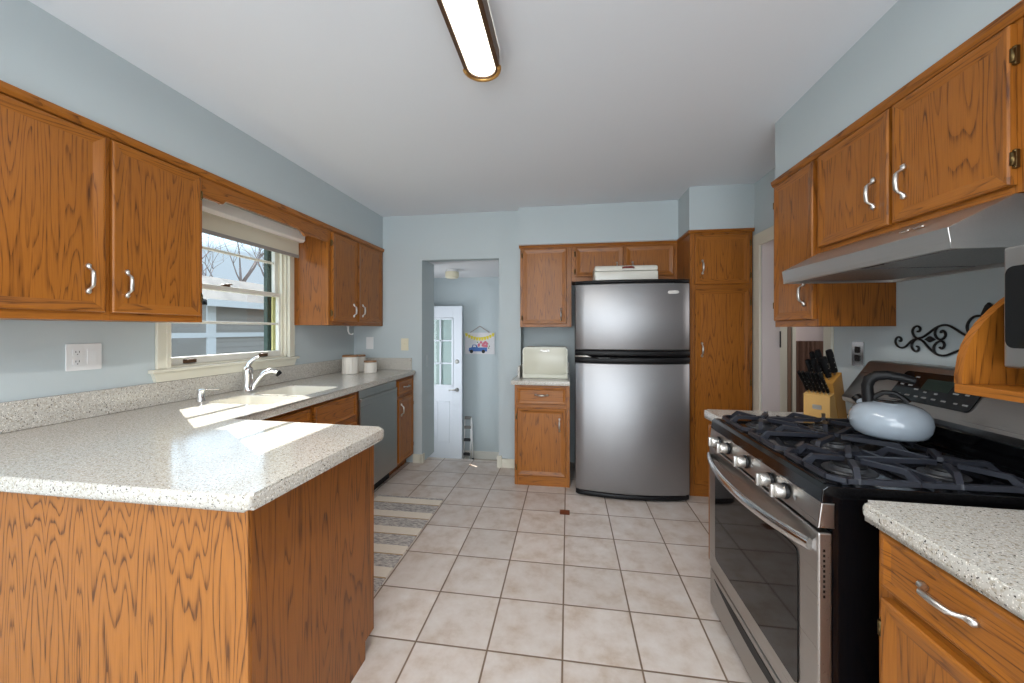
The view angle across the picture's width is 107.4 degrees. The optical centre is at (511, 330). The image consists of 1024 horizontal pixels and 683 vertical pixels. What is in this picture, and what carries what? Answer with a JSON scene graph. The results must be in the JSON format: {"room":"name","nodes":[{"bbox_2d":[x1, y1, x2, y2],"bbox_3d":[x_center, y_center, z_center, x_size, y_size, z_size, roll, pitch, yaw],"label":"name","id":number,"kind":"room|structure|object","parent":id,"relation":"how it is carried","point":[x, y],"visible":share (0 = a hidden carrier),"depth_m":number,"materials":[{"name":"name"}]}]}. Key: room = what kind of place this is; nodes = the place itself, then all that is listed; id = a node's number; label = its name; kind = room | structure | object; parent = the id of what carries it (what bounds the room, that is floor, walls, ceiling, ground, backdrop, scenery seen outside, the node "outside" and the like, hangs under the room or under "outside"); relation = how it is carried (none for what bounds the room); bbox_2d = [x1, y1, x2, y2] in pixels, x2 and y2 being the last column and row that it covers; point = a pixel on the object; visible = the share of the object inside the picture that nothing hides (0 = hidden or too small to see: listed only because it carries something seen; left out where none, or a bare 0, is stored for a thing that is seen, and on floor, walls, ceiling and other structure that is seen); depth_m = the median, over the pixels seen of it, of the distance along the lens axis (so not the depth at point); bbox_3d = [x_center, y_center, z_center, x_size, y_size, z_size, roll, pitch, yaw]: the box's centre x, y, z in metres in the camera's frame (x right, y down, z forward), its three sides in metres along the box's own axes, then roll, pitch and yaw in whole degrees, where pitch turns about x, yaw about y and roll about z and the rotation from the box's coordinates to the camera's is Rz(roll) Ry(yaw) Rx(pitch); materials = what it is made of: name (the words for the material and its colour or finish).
{"room":"kitchen","nodes":[
{"label":"kitchen","id":0,"kind":"room"},
{"bbox_2d":[0,320,353,402],"bbox_3d":[-2.135,0.088,0.710,0.150,2.440,6.970,0,0,8],"label":"wall","id":1,"kind":"structure","parent":0,"point":[32,352],"depth_m":1.69,"materials":[{"name":"blue paint"}]},
{"bbox_2d":[65,343,101,371],"bbox_3d":[-1.910,0.120,1.680,0.008,0.118,0.124,0,0,8],"label":"wall outlet","id":2,"kind":"object","parent":1,"relation":"attached to","point":[78,357],"visible":1,"depth_m":1.68,"materials":[{"name":"white plastic"}]},
{"bbox_2d":[72,349,81,355],"bbox_3d":[-1.912,0.099,1.654,0.002,0.030,0.032,0,0,8],"label":"socket","id":3,"kind":"object","parent":2,"relation":"attached to","point":[75,352],"depth_m":1.65,"materials":[{"name":"grey plastic"}]},
{"bbox_2d":[72,359,81,365],"bbox_3d":[-1.912,0.141,1.654,0.002,0.030,0.032,0,0,8],"label":"socket","id":4,"kind":"object","parent":2,"relation":"attached to","point":[75,362],"depth_m":1.65,"materials":[{"name":"grey plastic"}]},
{"bbox_2d":[0,92,202,322],"bbox_3d":[-1.759,-0.416,1.503,0.357,0.753,0.850,0,0,8],"label":"upper cabinet","id":5,"kind":"object","parent":1,"relation":"attached to","point":[95,227],"visible":0.99,"depth_m":1.44,"materials":[{"name":"brown wood"}]},
{"bbox_2d":[0,80,383,251],"bbox_3d":[-1.485,-0.793,2.409,0.020,0.034,2.734,0,0,8],"label":"trim","id":6,"kind":"structure","parent":5,"relation":"attached to","point":[8,89],"depth_m":1.64,"materials":[{"name":"brown wood"}]},
{"bbox_2d":[0,358,411,433],"bbox_3d":[-1.492,0.334,2.410,0.618,0.116,2.733,0,0,8],"label":"backsplash","id":7,"kind":"structure","parent":1,"relation":"attached to","point":[17,415],"depth_m":1.86,"materials":[{"name":"beige stone"}]},
{"bbox_2d":[148,246,299,382],"bbox_3d":[-1.856,-0.269,2.473,0.185,1.086,1.070,0,0,8],"label":"window","id":8,"kind":"structure","parent":1,"relation":"in","point":[278,293],"depth_m":2.69,"materials":[{"name":"beige paint"}]},
{"bbox_2d":[202,198,304,257],"bbox_3d":[-1.725,-0.662,2.458,0.103,0.216,0.950,0,0,8],"label":"roller shade","id":9,"kind":"object","parent":1,"relation":"attached to","point":[228,221],"visible":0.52,"depth_m":2.43,"materials":[{"name":"fabric"}]},
{"bbox_2d":[294,230,382,325],"bbox_3d":[-1.484,-0.416,3.354,0.357,0.753,0.864,0,0,8],"label":"upper cabinet","id":10,"kind":"object","parent":1,"relation":"attached to","point":[338,281],"visible":0.98,"depth_m":3.01,"materials":[{"name":"brown wood"}]},
{"bbox_2d":[0,0,382,247],"bbox_3d":[-1.934,-0.962,0.508,0.308,0.340,6.630,0,0,8],"label":"soffit","id":11,"kind":"structure","parent":0,"point":[43,56],"depth_m":1.66,"materials":[{"name":"blue paint"}]},
{"bbox_2d":[202,177,327,241],"bbox_3d":[-1.504,-0.728,2.408,0.018,0.128,1.012,0,0,8],"label":"window valance","id":12,"kind":"object","parent":11,"relation":"attached to","point":[215,192],"visible":0.91,"depth_m":2.25,"materials":[{"name":"brown wood"}]},
{"bbox_2d":[28,0,897,216],"bbox_3d":[0.577,-1.192,0.524,5.570,0.120,7.600,0,0,8],"label":"ceiling","id":13,"kind":"structure","parent":0,"point":[589,101],"depth_m":1.73,"materials":[{"name":"paint"}]},
{"bbox_2d":[437,0,500,81],"bbox_3d":[-0.202,-1.092,0.998,0.159,0.076,1.228,0,0,8],"label":"ceiling light","id":14,"kind":"object","parent":13,"relation":"attached to","point":[469,23],"visible":1,"depth_m":1.37,"materials":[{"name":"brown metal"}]},
{"bbox_2d":[430,260,498,277],"bbox_3d":[-0.551,-0.762,4.498,2.170,0.120,1.470,0,0,8],"label":"ceiling","id":15,"kind":"structure","parent":0,"point":[487,268],"depth_m":4.29,"materials":[{"name":"paint"}]},
{"bbox_2d":[445,269,458,278],"bbox_3d":[-0.697,-0.649,4.373,0.160,0.105,0.160,0,0,8],"label":"ceiling light","id":16,"kind":"object","parent":15,"relation":"attached to","point":[450,273],"visible":1,"depth_m":4.31,"materials":[{"name":"white glass"}]},
{"bbox_2d":[354,211,575,461],"bbox_3d":[0.190,0.088,3.716,3.567,2.440,0.340,0,0,8],"label":"wall","id":17,"kind":"structure","parent":0,"point":[410,243],"depth_m":3.71,"materials":[{"name":"blue paint"}]},
{"bbox_2d":[366,337,372,348],"bbox_3d":[-1.430,0.130,3.780,0.076,0.120,0.008,0,0,8],"label":"light switch","id":18,"kind":"object","parent":17,"relation":"attached to","point":[369,340],"visible":1,"depth_m":3.78,"materials":[{"name":"white plastic"}]},
{"bbox_2d":[401,338,408,350],"bbox_3d":[-1.063,0.142,3.720,0.076,0.120,0.019,0,0,8],"label":"light switch","id":19,"kind":"object","parent":17,"relation":"attached to","point":[404,341],"visible":1,"depth_m":3.72,"materials":[{"name":"beige plastic"}]},
{"bbox_2d":[427,355,429,366],"bbox_3d":[-0.860,0.318,3.862,0.006,0.115,0.070,0,0,8],"label":"light switch","id":20,"kind":"object","parent":17,"relation":"attached to","point":[428,356],"visible":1,"depth_m":3.86,"materials":[{"name":"blue paint"}]},
{"bbox_2d":[413,453,514,467],"bbox_3d":[-0.455,1.253,3.649,1.050,0.110,0.055,0,0,9],"label":"baseboard","id":21,"kind":"structure","parent":17,"relation":"attached to","point":[417,458],"depth_m":3.57,"materials":[{"name":"beige paint"}]},
{"bbox_2d":[518,363,569,377],"bbox_3d":[0.311,0.373,3.530,0.456,0.100,0.468,0,0,8],"label":"backsplash","id":22,"kind":"structure","parent":17,"relation":"attached to","point":[520,367],"depth_m":3.46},
{"bbox_2d":[520,247,570,326],"bbox_3d":[0.328,-0.406,3.591,0.472,0.753,0.342,0,0,8],"label":"upper cabinet","id":23,"kind":"object","parent":17,"relation":"attached to","point":[545,273],"visible":0.99,"depth_m":3.46,"materials":[{"name":"brown wood"}]},
{"bbox_2d":[519,240,676,248],"bbox_3d":[0.754,-0.773,3.390,1.394,0.030,0.028,0,0,8],"label":"trim","id":24,"kind":"structure","parent":17,"relation":"attached to","point":[650,242],"depth_m":3.38,"materials":[{"name":"brown wood"}]},
{"bbox_2d":[571,244,676,284],"bbox_3d":[1.017,-0.613,3.489,0.917,0.338,0.342,0,0,8],"label":"upper cabinet","id":25,"kind":"object","parent":17,"relation":"attached to","point":[584,260],"visible":0.72,"depth_m":3.36,"materials":[{"name":"brown wood"}]},
{"bbox_2d":[434,277,498,451],"bbox_3d":[-0.467,0.503,5.067,2.170,2.410,0.120,0,0,8],"label":"wall","id":26,"kind":"structure","parent":0,"point":[478,296],"depth_m":5.00,"materials":[{"name":"blue paint"}]},
{"bbox_2d":[465,326,494,353],"bbox_3d":[-0.428,0.131,4.992,0.400,0.373,0.014,0,0,8],"label":"wall sign","id":27,"kind":"object","parent":26,"relation":"attached to","point":[475,343],"visible":1,"depth_m":4.99,"materials":[{"name":"white wood"}]},
{"bbox_2d":[464,450,498,459],"bbox_3d":[-0.526,1.658,5.008,1.770,0.100,0.015,0,0,8],"label":"baseboard","id":28,"kind":"structure","parent":26,"relation":"attached to","point":[477,454],"depth_m":4.98,"materials":[{"name":"white paint"}]},
{"bbox_2d":[351,457,752,682],"bbox_3d":[-0.319,1.368,0.390,3.837,0.120,7.070,0,0,8],"label":"floor","id":29,"kind":"structure","parent":0,"point":[498,585],"depth_m":1.88,"materials":[{"name":"beige tile"}]},
{"bbox_2d":[0,445,373,682],"bbox_3d":[-1.283,0.872,1.352,1.344,0.872,0.619,0,0,8],"label":"base cabinet","id":30,"kind":"object","parent":29,"relation":"on","point":[281,590],"visible":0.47,"depth_m":1.02,"materials":[{"name":"brown wood"}]},
{"bbox_2d":[0,369,414,512],"bbox_3d":[-1.099,0.414,2.348,1.414,0.042,2.740,0,0,8],"label":"countertop","id":31,"kind":"structure","parent":30,"relation":"on","point":[190,453],"depth_m":1.23,"materials":[{"name":"beige stone"}]},
{"bbox_2d":[196,388,219,401],"bbox_3d":[-1.700,0.358,2.105,0.106,0.067,0.042,0,0,-41],"label":"soap dispenser","id":32,"kind":"object","parent":31,"relation":"on","point":[200,392],"visible":1,"depth_m":2.07,"materials":[{"name":"silver metal"}]},
{"bbox_2d":[241,356,281,391],"bbox_3d":[-1.620,0.279,2.439,0.222,0.226,0.069,0,0,-29],"label":"kitchen faucet","id":33,"kind":"object","parent":31,"relation":"on","point":[249,385],"visible":1,"depth_m":2.40,"materials":[{"name":"silver metal"}]},
{"bbox_2d":[209,386,335,404],"bbox_3d":[-1.430,0.499,2.327,0.382,0.207,0.655,0,0,8],"label":"sink","id":34,"kind":"object","parent":31,"relation":"in","point":[290,390],"visible":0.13,"depth_m":2.28,"materials":[{"name":"white ceramic"}]},
{"bbox_2d":[342,355,358,373],"bbox_3d":[-1.463,0.308,3.400,0.138,0.167,0.139,0,0,8],"label":"canister","id":35,"kind":"object","parent":31,"relation":"on","point":[350,363],"visible":1,"depth_m":3.34,"materials":[{"name":"white ceramic"}]},
{"bbox_2d":[355,354,365,371],"bbox_3d":[-1.460,0.313,3.587,0.122,0.157,0.123,0,0,8],"label":"canister","id":36,"kind":"object","parent":31,"relation":"on","point":[362,357],"visible":0.51,"depth_m":3.55,"materials":[{"name":"white ceramic"}]},
{"bbox_2d":[364,360,376,372],"bbox_3d":[-1.314,0.336,3.484,0.114,0.111,0.114,0,0,8],"label":"canister","id":37,"kind":"object","parent":31,"relation":"on","point":[370,366],"visible":1,"depth_m":3.44,"materials":[{"name":"white ceramic"}]},
{"bbox_2d":[262,392,356,424],"bbox_3d":[-1.486,0.872,2.240,0.680,0.872,1.072,0,0,8],"label":"base cabinet","id":38,"kind":"object","parent":29,"relation":"on","point":[342,410],"visible":0.12,"depth_m":2.38,"materials":[{"name":"brown wood"}]},
{"bbox_2d":[357,380,396,489],"bbox_3d":[-1.361,0.874,3.071,0.627,0.868,0.596,0,0,8],"label":"dishwasher","id":39,"kind":"object","parent":29,"relation":"on","point":[376,405],"visible":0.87,"depth_m":3.06,"materials":[{"name":"grey metal"}]},
{"bbox_2d":[389,375,413,475],"bbox_3d":[-1.290,0.872,3.566,0.680,0.872,0.388,0,0,8],"label":"base cabinet","id":40,"kind":"object","parent":29,"relation":"on","point":[405,402],"visible":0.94,"depth_m":3.48,"materials":[{"name":"brown wood"}]},
{"bbox_2d":[374,495,442,593],"bbox_3d":[-0.868,1.303,2.398,0.530,0.008,1.083,0,0,8],"label":"rug","id":41,"kind":"object","parent":29,"relation":"on","point":[398,520],"visible":0.51,"depth_m":2.50,"materials":[{"name":"grey fabric"}]},
{"bbox_2d":[515,385,569,487],"bbox_3d":[0.292,0.885,3.435,0.461,0.845,0.662,0,0,8],"label":"base cabinet","id":42,"kind":"object","parent":29,"relation":"on","point":[542,413],"visible":0.97,"depth_m":3.14,"materials":[{"name":"brown wood"}]},
{"bbox_2d":[511,373,569,385],"bbox_3d":[0.279,0.442,3.444,0.493,0.038,0.648,0,0,8],"label":"countertop","id":43,"kind":"structure","parent":42,"relation":"on","point":[515,381],"depth_m":3.15,"materials":[{"name":"white stone"}]},
{"bbox_2d":[523,346,566,378],"bbox_3d":[0.303,0.286,3.394,0.390,0.272,0.304,0,0,8],"label":"bread box","id":44,"kind":"object","parent":43,"relation":"on","point":[546,362],"visible":1,"depth_m":3.27,"materials":[{"name":"beige metal"}]},
{"bbox_2d":[560,510,569,514],"bbox_3d":[0.378,1.306,2.697,0.070,0.003,0.070,0,0,8],"label":"floor outlet","id":45,"kind":"object","parent":29,"relation":"on","point":[562,512],"depth_m":2.69,"materials":[{"name":"metal"}]},
{"bbox_2d":[575,279,689,500],"bbox_3d":[0.973,0.460,3.229,0.865,1.696,0.774,0,0,8],"label":"refrigerator","id":46,"kind":"object","parent":29,"relation":"on","point":[632,361],"visible":1,"depth_m":2.87,"materials":[{"name":"grey metal"}]},
{"bbox_2d":[592,265,657,280],"bbox_3d":[0.931,-0.457,3.139,0.493,0.130,0.322,0,0,8],"label":"bread box","id":47,"kind":"object","parent":46,"relation":"on","point":[629,271],"visible":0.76,"depth_m":3.00,"materials":[{"name":"white metal"}]},
{"bbox_2d":[709,422,711,558],"bbox_3d":[1.359,0.887,1.826,0.695,0.842,0.220,0,0,8],"label":"base cabinet","id":48,"kind":"object","parent":29,"relation":"on","point":[711,422],"visible":0.05,"depth_m":1.96,"materials":[{"name":"brown wood"}]},
{"bbox_2d":[704,409,847,421],"bbox_3d":[1.354,0.444,1.834,0.707,0.042,0.260,0,0,8],"label":"countertop","id":49,"kind":"structure","parent":48,"relation":"on","point":[710,414],"depth_m":1.93,"materials":[{"name":"beige stone"}]},
{"bbox_2d":[804,372,846,417],"bbox_3d":[1.518,0.312,1.824,0.143,0.221,0.112,0,0,-23],"label":"knife block","id":50,"kind":"object","parent":49,"relation":"on","point":[832,405],"visible":0.63,"depth_m":1.78,"materials":[{"name":"brown wood"}]},
{"bbox_2d":[797,370,808,391],"bbox_3d":[1.416,0.249,1.829,0.089,0.112,0.014,0,0,-23],"label":"knife","id":51,"kind":"object","parent":50,"relation":"in","point":[798,371],"visible":0.97,"depth_m":1.82,"materials":[{"name":"black plastic"}]},
{"bbox_2d":[801,371,812,392],"bbox_3d":[1.423,0.249,1.812,0.089,0.112,0.014,0,0,-23],"label":"knife","id":52,"kind":"object","parent":50,"relation":"in","point":[802,372],"visible":0.97,"depth_m":1.81,"materials":[{"name":"black plastic"}]},
{"bbox_2d":[805,359,813,372],"bbox_3d":[1.460,0.188,1.843,0.057,0.095,0.018,0,0,-21],"label":"knife","id":53,"kind":"object","parent":50,"relation":"in","point":[807,361],"visible":0.65,"depth_m":1.84,"materials":[{"name":"black plastic"}]},
{"bbox_2d":[805,371,816,393],"bbox_3d":[1.430,0.249,1.796,0.089,0.112,0.014,0,0,-23],"label":"knife","id":54,"kind":"object","parent":50,"relation":"in","point":[806,372],"visible":0.98,"depth_m":1.79,"materials":[{"name":"black plastic"}]},
{"bbox_2d":[809,351,816,360],"bbox_3d":[1.489,0.158,1.853,0.063,0.108,0.019,0,0,-22],"label":"knife","id":55,"kind":"object","parent":50,"relation":"in","point":[812,354],"visible":0.36,"depth_m":1.84,"materials":[{"name":"black plastic"}]},
{"bbox_2d":[810,358,816,371],"bbox_3d":[1.468,0.185,1.820,0.060,0.101,0.019,0,0,-21],"label":"knife","id":56,"kind":"object","parent":50,"relation":"in","point":[813,360],"visible":0.42,"depth_m":1.81,"materials":[{"name":"black plastic"}]},
{"bbox_2d":[809,371,820,393],"bbox_3d":[1.437,0.249,1.780,0.089,0.112,0.014,0,0,-23],"label":"knife","id":57,"kind":"object","parent":50,"relation":"in","point":[812,376],"visible":0.97,"depth_m":1.77,"materials":[{"name":"black plastic"}]},
{"bbox_2d":[815,349,822,371],"bbox_3d":[1.497,0.152,1.827,0.068,0.119,0.021,0,0,-22],"label":"knife","id":58,"kind":"object","parent":50,"relation":"in","point":[818,353],"visible":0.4,"depth_m":1.82,"materials":[{"name":"black plastic"}]},
{"bbox_2d":[813,372,825,394],"bbox_3d":[1.443,0.249,1.764,0.089,0.112,0.014,0,0,-23],"label":"knife","id":59,"kind":"object","parent":50,"relation":"in","point":[814,373],"visible":0.95,"depth_m":1.76,"materials":[{"name":"black plastic"}]},
{"bbox_2d":[815,363,823,376],"bbox_3d":[1.469,0.200,1.796,0.053,0.086,0.018,0,0,-21],"label":"knife","id":60,"kind":"object","parent":50,"relation":"in","point":[817,366],"visible":0.56,"depth_m":1.79,"materials":[{"name":"black plastic"}]},
{"bbox_2d":[818,372,829,394],"bbox_3d":[1.450,0.249,1.747,0.089,0.112,0.014,0,0,-23],"label":"knife","id":61,"kind":"object","parent":50,"relation":"in","point":[820,375],"visible":1,"depth_m":1.74,"materials":[{"name":"black plastic"}]},
{"bbox_2d":[820,356,831,379],"bbox_3d":[1.482,0.179,1.773,0.066,0.114,0.022,0,0,-21],"label":"knife","id":62,"kind":"object","parent":50,"relation":"in","point":[824,361],"visible":1,"depth_m":1.77,"materials":[{"name":"black plastic"}]},
{"bbox_2d":[825,349,837,374],"bbox_3d":[1.513,0.151,1.780,0.071,0.124,0.024,0,0,-22],"label":"knife","id":63,"kind":"object","parent":50,"relation":"on","point":[829,353],"visible":0.97,"depth_m":1.77,"materials":[{"name":"black plastic"}]},
{"bbox_2d":[677,232,751,496],"bbox_3d":[1.673,0.263,3.222,0.455,2.090,0.677,0,0,8],"label":"pantry cabinet","id":64,"kind":"object","parent":29,"relation":"on","point":[717,267],"visible":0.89,"depth_m":2.93,"materials":[{"name":"brown wood"}]},
{"bbox_2d":[677,228,754,242],"bbox_3d":[1.650,-0.773,3.086,0.480,0.026,0.331,0,0,8],"label":"trim","id":65,"kind":"structure","parent":64,"relation":"attached to","point":[688,232],"depth_m":2.93,"materials":[{"name":"brown wood"}]},
{"bbox_2d":[707,360,1023,682],"bbox_3d":[1.204,0.721,1.328,0.816,1.174,0.776,0,0,8],"label":"gas range","id":66,"kind":"object","parent":29,"relation":"on","point":[794,553],"visible":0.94,"depth_m":1.13,"materials":[{"name":"black metal"}]},
{"bbox_2d":[711,418,1023,504],"bbox_3d":[1.179,0.432,1.331,0.616,0.048,0.776,0,0,8],"label":"cooktop","id":67,"kind":"object","parent":66,"relation":"in","point":[774,454],"depth_m":1.08,"materials":[{"name":"black metal"}]},
{"bbox_2d":[848,371,935,441],"bbox_3d":[1.306,0.254,1.303,0.213,0.226,0.216,0,0,8],"label":"kettle","id":68,"kind":"object","parent":66,"relation":"on","point":[871,415],"visible":1,"depth_m":1.26,"materials":[{"name":"grey metal"}]},
{"bbox_2d":[877,530,1023,682],"bbox_3d":[1.137,0.887,0.432,0.724,0.842,0.882,0,0,8],"label":"base cabinet","id":69,"kind":"object","parent":29,"relation":"on","point":[933,627],"visible":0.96,"depth_m":0.76,"materials":[{"name":"brown wood"}]},
{"bbox_2d":[863,500,1023,619],"bbox_3d":[1.147,0.444,0.436,0.707,0.042,0.913,0,0,8],"label":"countertop","id":70,"kind":"structure","parent":69,"relation":"on","point":[981,547],"depth_m":0.77,"materials":[{"name":"beige stone"}]},
{"bbox_2d":[518,184,753,248],"bbox_3d":[0.989,-0.957,3.352,1.879,0.350,0.625,0,0,8],"label":"soffit","id":71,"kind":"structure","parent":0,"point":[719,206],"depth_m":3.32,"materials":[{"name":"blue paint"}]},
{"bbox_2d":[796,327,822,340],"bbox_3d":[2.768,0.088,2.221,1.733,2.440,3.600,0,0,8],"label":"wall","id":72,"kind":"structure","parent":0,"point":[802,333],"depth_m":3.94,"materials":[{"name":"paint"}]},
{"bbox_2d":[781,327,795,411],"bbox_3d":[3.002,0.268,3.682,0.700,2.080,0.040,0,0,8],"label":"trim","id":73,"kind":"structure","parent":72,"relation":"attached to","point":[783,329],"depth_m":3.72,"materials":[{"name":"beige paint"}]},
{"bbox_2d":[787,327,790,411],"bbox_3d":[2.741,0.308,3.726,0.035,2.000,0.030,0,0,8],"label":"door edge","id":74,"kind":"object","parent":72,"relation":"attached to","point":[788,328],"visible":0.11,"depth_m":3.71,"materials":[{"name":"white paint"}]},
{"bbox_2d":[796,341,822,411],"bbox_3d":[3.030,0.533,3.732,0.440,0.850,0.030,0,0,8],"label":"curtain","id":75,"kind":"object","parent":72,"relation":"hanging from","point":[803,348],"visible":0.25,"depth_m":3.75,"materials":[{"name":"brown wood"}]},
{"bbox_2d":[752,168,1003,413],"bbox_3d":[1.566,0.088,0.428,0.120,2.440,7.500,0,0,8],"label":"wall","id":76,"kind":"structure","parent":0,"point":[952,299],"depth_m":1.55,"materials":[{"name":"blue paint"}]},
{"bbox_2d":[753,225,833,411],"bbox_3d":[1.867,0.290,2.456,0.152,2.035,0.870,0,0,8],"label":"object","id":77,"kind":"structure","parent":76,"relation":"attached to","point":[766,337],"depth_m":2.79,"materials":[{"name":"beige paint"}]},
{"bbox_2d":[773,158,895,326],"bbox_3d":[1.535,-0.405,1.853,0.355,0.775,0.360,0,0,8],"label":"upper cabinet","id":78,"kind":"object","parent":76,"relation":"attached to","point":[795,205],"visible":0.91,"depth_m":1.75,"materials":[{"name":"brown wood"}]},
{"bbox_2d":[852,342,864,366],"bbox_3d":[1.713,0.118,1.864,0.008,0.120,0.076,0,0,8],"label":"wall outlet","id":79,"kind":"object","parent":76,"relation":"attached to","point":[858,348],"visible":1,"depth_m":1.85,"materials":[{"name":"silver metal"}]},
{"bbox_2d":[854,347,859,352],"bbox_3d":[1.711,0.097,1.864,0.002,0.030,0.032,0,0,8],"label":"socket","id":80,"kind":"object","parent":79,"relation":"attached to","point":[856,349],"depth_m":1.86,"materials":[{"name":"grey plastic"}]},
{"bbox_2d":[854,355,859,360],"bbox_3d":[1.711,0.139,1.864,0.002,0.030,0.032,0,0,8],"label":"socket","id":81,"kind":"object","parent":79,"relation":"attached to","point":[856,357],"depth_m":1.86,"materials":[{"name":"grey plastic"}]},
{"bbox_2d":[782,193,1023,283],"bbox_3d":[1.400,-0.276,1.304,0.461,0.134,0.756,0,0,8],"label":"range hood","id":82,"kind":"object","parent":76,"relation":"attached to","point":[974,238],"visible":1,"depth_m":1.13,"materials":[{"name":"metal"}]},
{"bbox_2d":[818,16,1023,252],"bbox_3d":[1.452,-0.569,1.292,0.355,0.447,0.772,0,0,8],"label":"upper cabinet","id":83,"kind":"object","parent":76,"relation":"attached to","point":[955,143],"visible":0.94,"depth_m":1.14,"materials":[{"name":"brown wood"}]},
{"bbox_2d":[894,302,992,356],"bbox_3d":[1.649,0.004,1.454,0.011,0.196,0.399,0,0,8],"label":"scroll","id":84,"kind":"object","parent":76,"relation":"attached to","point":[988,305],"visible":0.84,"depth_m":1.47,"materials":[{"name":"black metal"}]},
{"bbox_2d":[954,297,1023,402],"bbox_3d":[1.280,0.006,0.495,0.461,0.301,0.848,0,0,8],"label":"shelf","id":85,"kind":"object","parent":76,"relation":"attached to","point":[980,369],"visible":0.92,"depth_m":0.92,"materials":[{"name":"brown wood"}]},
{"bbox_2d":[1004,245,1023,368],"bbox_3d":[1.294,-0.028,0.586,0.409,0.322,0.512,0,0,8],"label":"microwave","id":86,"kind":"object","parent":85,"relation":"on","point":[1013,256],"visible":1,"depth_m":0.84,"materials":[{"name":"grey plastic"}]},
{"bbox_3d":[1.348,-0.569,0.486,0.325,0.447,0.851,0,0,8],"label":"upper cabinet","id":87,"kind":"object","parent":76,"relation":"attached to","visible":0},
{"bbox_2d":[771,0,1023,187],"bbox_3d":[1.279,-0.795,1.049,0.022,0.034,2.045,0,0,8],"label":"trim","id":88,"kind":"structure","parent":87,"relation":"attached to","point":[1016,12],"depth_m":1.19,"materials":[{"name":"brown wood"}]},
{"bbox_2d":[775,0,1020,178],"bbox_3d":[1.198,-0.962,-0.607,0.303,0.340,5.345,0,0,8],"label":"soffit","id":89,"kind":"structure","parent":0,"point":[911,36],"depth_m":1.37,"materials":[{"name":"blue paint"}]},
{"bbox_3d":[-0.547,1.628,4.528,2.170,0.400,1.410,0,0,8],"label":"floor","id":90,"kind":"structure","parent":0,"visible":0},
{"bbox_2d":[463,416,473,458],"bbox_3d":[-0.564,1.425,4.943,0.155,0.558,0.113,0,0,8],"label":"step stool","id":91,"kind":"object","parent":90,"relation":"on","point":[470,427],"visible":0.92,"depth_m":4.94,"materials":[{"name":"white metal"}]},
{"bbox_3d":[-1.515,0.503,4.651,0.080,2.410,1.010,0,0,8],"label":"wall","id":92,"kind":"structure","parent":0,"visible":0},
{"bbox_2d":[429,306,462,458],"bbox_3d":[-1.028,0.695,4.917,0.765,2.015,0.091,0,0,8],"label":"entry door","id":93,"kind":"structure","parent":92,"relation":"in","point":[448,320],"depth_m":4.90,"materials":[{"name":"white paint"}]},
{"label":"outside","id":94,"kind":"structure","parent":0,"visible":0},
{"bbox_3d":[-28.399,1.858,20.901,57.720,0.100,90.000,0,0,8],"label":"ground","id":95,"kind":"structure","parent":94,"visible":0},
{"bbox_2d":[171,275,263,357],"bbox_3d":[-9.476,0.033,14.452,5.750,3.550,11.300,0,0,8],"label":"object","id":96,"kind":"structure","parent":95,"relation":"on","point":[187,339],"depth_m":10.04,"materials":[{"name":"grey"}]},
{"bbox_2d":[202,234,237,276],"bbox_3d":[-13.802,-3.181,16.755,4.854,9.988,7.372,0,0,-31],"label":"bare tree","id":97,"kind":"object","parent":95,"relation":"on","point":[203,273],"visible":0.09,"depth_m":18.21,"materials":[{"name":"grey plant"}]},
{"bbox_2d":[202,236,263,281],"bbox_3d":[-25.899,-6.563,33.503,11.328,16.901,16.738,0,0,38],"label":"bare tree","id":98,"kind":"object","parent":95,"relation":"on","point":[253,266],"visible":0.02,"depth_m":33.79,"materials":[{"name":"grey plant"}]},
{"bbox_2d":[221,240,263,276],"bbox_3d":[-14.212,-3.433,26.178,10.552,10.569,5.974,0,0,-36],"label":"bare tree","id":99,"kind":"object","parent":95,"relation":"on","point":[258,264],"visible":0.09,"depth_m":24.10,"materials":[{"name":"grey plant"}]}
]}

